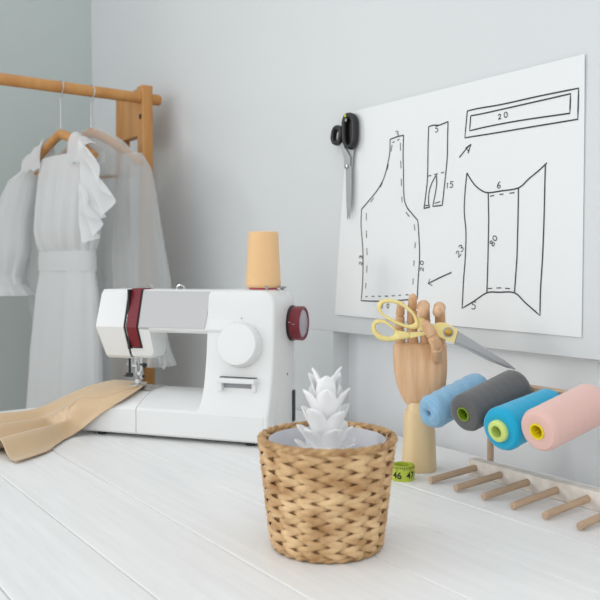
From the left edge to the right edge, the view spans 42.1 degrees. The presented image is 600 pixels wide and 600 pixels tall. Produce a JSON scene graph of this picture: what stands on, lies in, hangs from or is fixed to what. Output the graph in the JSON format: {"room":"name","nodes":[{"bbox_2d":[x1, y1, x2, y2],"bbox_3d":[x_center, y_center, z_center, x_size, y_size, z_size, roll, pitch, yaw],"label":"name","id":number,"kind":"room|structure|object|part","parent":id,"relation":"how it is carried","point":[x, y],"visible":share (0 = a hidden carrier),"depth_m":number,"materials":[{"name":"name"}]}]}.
{"room":"sewing room","nodes":[
{"label":"sewing room","id":0,"kind":"room"},
{"bbox_2d":[0,0,91,410],"bbox_3d":[-2.452,-0.438,1.672,4.500,2.900,0.151,-2,3,-36],"label":"wall","id":1,"kind":"structure","parent":0,"point":[44,39],"depth_m":2.69,"materials":[{"name":"paint"}]},
{"bbox_2d":[91,0,599,420],"bbox_3d":[0.448,-0.424,1.336,0.200,2.900,3.800,-2,3,-36],"label":"wall","id":2,"kind":"structure","parent":0,"point":[253,93],"depth_m":1.81,"materials":[{"name":"paint"}]},
{"bbox_2d":[330,112,358,218],"bbox_3d":[0.095,-0.279,1.639,0.024,0.221,0.084,-2,3,-36],"label":"scissors","id":3,"kind":"object","parent":2,"relation":"attached to","point":[348,132],"visible":1,"depth_m":1.62,"materials":[{"name":"black plastic"}]},
{"bbox_3d":[0.082,-0.349,1.649,0.013,0.044,0.047,-2,3,-36],"label":"handle","id":4,"kind":"part","parent":3,"relation":"part of","materials":[{"name":"black plastic"}]},
{"bbox_3d":[0.096,-0.250,1.635,0.003,0.162,0.037,-2,3,-36],"label":"blade","id":5,"kind":"part","parent":3,"relation":"part of","materials":[{"name":"silver metal"}]},
{"bbox_3d":[0.104,-0.350,1.618,0.015,0.077,0.044,-2,3,-36],"label":"handle","id":6,"kind":"part","parent":3,"relation":"part of","materials":[{"name":"black plastic"}]},
{"bbox_3d":[0.105,-0.243,1.630,0.003,0.147,0.026,-2,3,-36],"label":"blade","id":7,"kind":"part","parent":3,"relation":"part of","materials":[{"name":"silver metal"}]},
{"bbox_2d":[335,54,584,336],"bbox_3d":[0.254,-0.169,1.438,0.004,0.432,0.608,-2,3,-36],"label":"sheet","id":8,"kind":"object","parent":2,"relation":"attached to","point":[468,198],"visible":0.98,"depth_m":1.36,"materials":[{"name":"paper"}]},
{"bbox_2d":[349,333,599,486],"bbox_3d":[0.876,0.579,0.826,0.156,0.942,2.402,-2,3,-36],"label":"trim","id":9,"kind":"structure","parent":2,"relation":"attached to","point":[375,398],"depth_m":1.43,"materials":[{"name":"white paint"}]},
{"bbox_3d":[-1.337,1.102,0.200,4.500,0.050,3.950,-2,3,-36],"label":"floor","id":10,"kind":"structure","parent":0,"visible":0},
{"bbox_2d":[0,73,161,383],"bbox_3d":[-1.106,0.201,1.929,1.567,1.600,0.260,-2,3,-36],"label":"clothes rack","id":11,"kind":"object","parent":10,"relation":"on","point":[134,109],"visible":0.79,"depth_m":2.22,"materials":[{"name":"orange wood"}]},
{"bbox_2d":[34,80,97,174],"bbox_3d":[-0.644,-0.469,2.099,0.026,0.241,0.358,-2,4,-45],"label":"clothes hanger","id":12,"kind":"object","parent":11,"relation":"hanging from","point":[60,134],"visible":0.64,"depth_m":2.10,"materials":[{"name":"orange wood"}]},
{"bbox_2d":[0,132,115,408],"bbox_3d":[-0.675,0.108,2.146,0.712,1.106,0.154,2,4,45],"label":"dress","id":13,"kind":"object","parent":12,"relation":"hanging from","point":[66,357],"visible":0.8,"depth_m":2.05,"materials":[{"name":"white fabric"}]},
{"bbox_3d":[-1.042,-0.559,1.806,1.567,0.031,0.031,-2,3,-36],"label":"hanging rail","id":14,"kind":"part","parent":11,"relation":"part of","materials":[{"name":"orange wood"}]},
{"bbox_2d":[88,85,95,129],"bbox_3d":[-0.575,-0.462,2.149,0.399,0.260,0.026,2,3,35],"label":"clothes hanger","id":15,"kind":"object","parent":11,"relation":"hanging from","point":[91,85],"visible":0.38,"depth_m":2.15,"materials":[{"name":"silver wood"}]},
{"bbox_2d":[26,129,176,381],"bbox_3d":[-0.559,-0.038,2.151,0.592,0.858,0.125,2,3,37],"label":"dress","id":16,"kind":"object","parent":15,"relation":"hanging from","point":[130,252],"visible":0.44,"depth_m":2.02,"materials":[{"name":"white fabric"}]},
{"bbox_3d":[-0.555,0.180,2.423,0.032,1.600,0.105,-2,3,-36],"label":"post","id":17,"kind":"part","parent":11,"relation":"part of","materials":[{"name":"orange wood"}]},
{"bbox_3d":[-0.445,0.186,2.272,0.032,1.600,0.040,-2,3,-36],"label":"post","id":18,"kind":"part","parent":11,"relation":"part of","materials":[{"name":"orange wood"}]},
{"bbox_2d":[0,408,599,599],"bbox_3d":[0.018,0.667,0.991,0.952,0.750,2.170,-2,3,-36],"label":"work table","id":19,"kind":"object","parent":10,"relation":"on","point":[93,515],"visible":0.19,"depth_m":0.96,"materials":[{"name":"white wood"}]},
{"bbox_2d":[0,380,147,461],"bbox_3d":[-0.518,0.217,1.603,0.346,0.091,0.474,-2,3,-44],"label":"fabric","id":20,"kind":"object","parent":19,"relation":"on","point":[25,434],"visible":0.98,"depth_m":1.54,"materials":[{"name":"beige fabric"}]},
{"bbox_2d":[81,284,308,445],"bbox_3d":[-0.213,0.118,1.563,0.434,0.299,0.170,1,3,18],"label":"sewing machine","id":21,"kind":"object","parent":19,"relation":"on","point":[248,389],"visible":0.97,"depth_m":1.50,"materials":[{"name":"white plastic"}]},
{"bbox_2d":[81,386,164,433],"bbox_3d":[-0.360,0.219,1.601,0.134,0.077,0.140,1,3,18],"label":"tray","id":22,"kind":"object","parent":21,"relation":"on","point":[125,416],"depth_m":1.53,"materials":[{"name":"white plastic"}]},
{"bbox_3d":[-0.319,0.180,1.611,0.062,0.001,0.068,1,3,18],"label":"needle plate","id":23,"kind":"part","parent":21,"relation":"part of","materials":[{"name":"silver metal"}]},
{"bbox_3d":[-0.244,0.018,1.522,0.149,0.071,0.025,1,3,18],"label":"panel","id":24,"kind":"part","parent":21,"relation":"part of","materials":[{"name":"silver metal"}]},
{"bbox_3d":[-0.117,0.159,1.461,0.078,0.025,0.026,1,3,18],"label":"reverse lever","id":25,"kind":"part","parent":21,"relation":"part of","materials":[{"name":"white plastic"}]},
{"bbox_2d":[246,231,280,289],"bbox_3d":[-0.073,-0.079,1.549,0.070,0.114,0.070,0,2,0],"label":"thread cone","id":26,"kind":"object","parent":21,"relation":"on","point":[263,259],"visible":0.98,"depth_m":1.52,"materials":[{"name":"orange"}]},
{"bbox_2d":[292,390,294,421],"bbox_3d":[-0.013,0.212,1.563,0.004,0.063,0.015,1,3,18],"label":"power socket","id":27,"kind":"object","parent":21,"relation":"attached to","point":[293,391],"depth_m":1.56,"materials":[{"name":"black plastic"}]},
{"bbox_2d":[257,421,397,563],"bbox_3d":[0.033,0.227,0.938,0.168,0.135,0.168,1,3,27],"label":"wicker basket","id":28,"kind":"object","parent":19,"relation":"on","point":[326,506],"visible":0.97,"depth_m":0.88,"materials":[{"name":"brown wicker"}]},
{"bbox_2d":[294,367,354,448],"bbox_3d":[0.031,0.183,0.940,0.101,0.208,0.101,-1,3,-20],"label":"pineapple","id":29,"kind":"object","parent":28,"relation":"in","point":[325,418],"visible":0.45,"depth_m":0.92,"materials":[{"name":"white ceramic"}]},
{"bbox_2d":[392,461,414,481],"bbox_3d":[0.161,0.270,1.227,0.039,0.024,0.039,0,3,7],"label":"tape measure","id":30,"kind":"object","parent":19,"relation":"on","point":[403,471],"visible":0.82,"depth_m":1.21,"materials":[{"name":"yellow"}]},
{"bbox_2d":[393,294,446,473],"bbox_3d":[0.203,0.135,1.274,0.069,0.290,0.092,-2,3,-38],"label":"mannequin hand","id":31,"kind":"object","parent":19,"relation":"on","point":[420,369],"visible":0.77,"depth_m":1.26},
{"bbox_2d":[371,298,514,369],"bbox_3d":[0.227,0.054,1.244,0.227,0.111,0.014,0,3,9],"label":"scissors","id":32,"kind":"object","parent":31,"relation":"attached to","point":[444,330],"visible":0.97,"depth_m":1.24,"materials":[{"name":"gold metal"}]},
{"bbox_3d":[0.175,0.028,1.253,0.103,0.060,0.009,0,3,9],"label":"handle","id":33,"kind":"part","parent":32,"relation":"part of","materials":[{"name":"gold metal"}]},
{"bbox_3d":[0.183,0.050,1.251,0.138,0.037,0.009,0,3,9],"label":"handle","id":34,"kind":"part","parent":32,"relation":"part of","materials":[{"name":"gold metal"}]},
{"bbox_2d":[443,327,453,336],"bbox_3d":[0.236,0.051,1.238,0.016,0.016,0.002,0,3,9],"label":"screw","id":35,"kind":"object","parent":32,"relation":"in","point":[446,327],"depth_m":1.24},
{"bbox_3d":[0.281,0.076,1.239,0.119,0.065,0.003,0,3,9],"label":"blade","id":36,"kind":"part","parent":32,"relation":"part of","materials":[{"name":"silver metal"}]},
{"bbox_3d":[0.293,0.079,1.234,0.094,0.061,0.003,0,3,9],"label":"blade","id":37,"kind":"part","parent":32,"relation":"part of","materials":[{"name":"silver metal"}]},
{"bbox_2d":[428,385,599,529],"bbox_3d":[0.397,0.214,1.039,0.138,0.153,0.495,-2,3,-36],"label":"rack","id":38,"kind":"object","parent":19,"relation":"on","point":[574,494],"visible":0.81,"depth_m":1.14,"materials":[{"name":"brown wood"}]},
{"bbox_2d":[419,373,486,427],"bbox_3d":[0.243,0.157,1.225,0.130,0.077,0.054,-2,3,-35],"label":"thread spool","id":39,"kind":"object","parent":38,"relation":"on","point":[435,407],"visible":0.7,"depth_m":1.19},
{"bbox_2d":[451,370,530,430],"bbox_3d":[0.286,0.149,1.167,0.130,0.082,0.059,-2,3,-35],"label":"thread spool","id":40,"kind":"object","parent":38,"relation":"on","point":[469,408],"visible":0.82,"depth_m":1.14,"materials":[{"name":"grey fabric"}]},
{"bbox_2d":[484,389,559,450],"bbox_3d":[0.321,0.170,1.114,0.132,0.078,0.063,-2,3,-38],"label":"thread spool","id":41,"kind":"object","parent":38,"relation":"on","point":[502,423],"visible":0.7,"depth_m":1.08,"materials":[{"name":"blue fabric"}]},
{"bbox_3d":[0.422,0.276,1.058,0.020,0.026,0.493,-2,3,-36],"label":"rail","id":42,"kind":"part","parent":38,"relation":"part of","materials":[{"name":"white wood"}]},
{"bbox_3d":[0.449,0.150,1.067,0.018,0.026,0.484,-2,3,-36],"label":"rail","id":43,"kind":"part","parent":38,"relation":"part of","materials":[{"name":"brown wood"}]},
{"bbox_2d":[521,384,599,450],"bbox_3d":[0.362,0.159,1.062,0.129,0.082,0.061,-2,3,-33],"label":"thread spool","id":44,"kind":"object","parent":38,"relation":"on","point":[559,420],"visible":1,"depth_m":1.03,"materials":[{"name":"pink fabric"}]}
]}

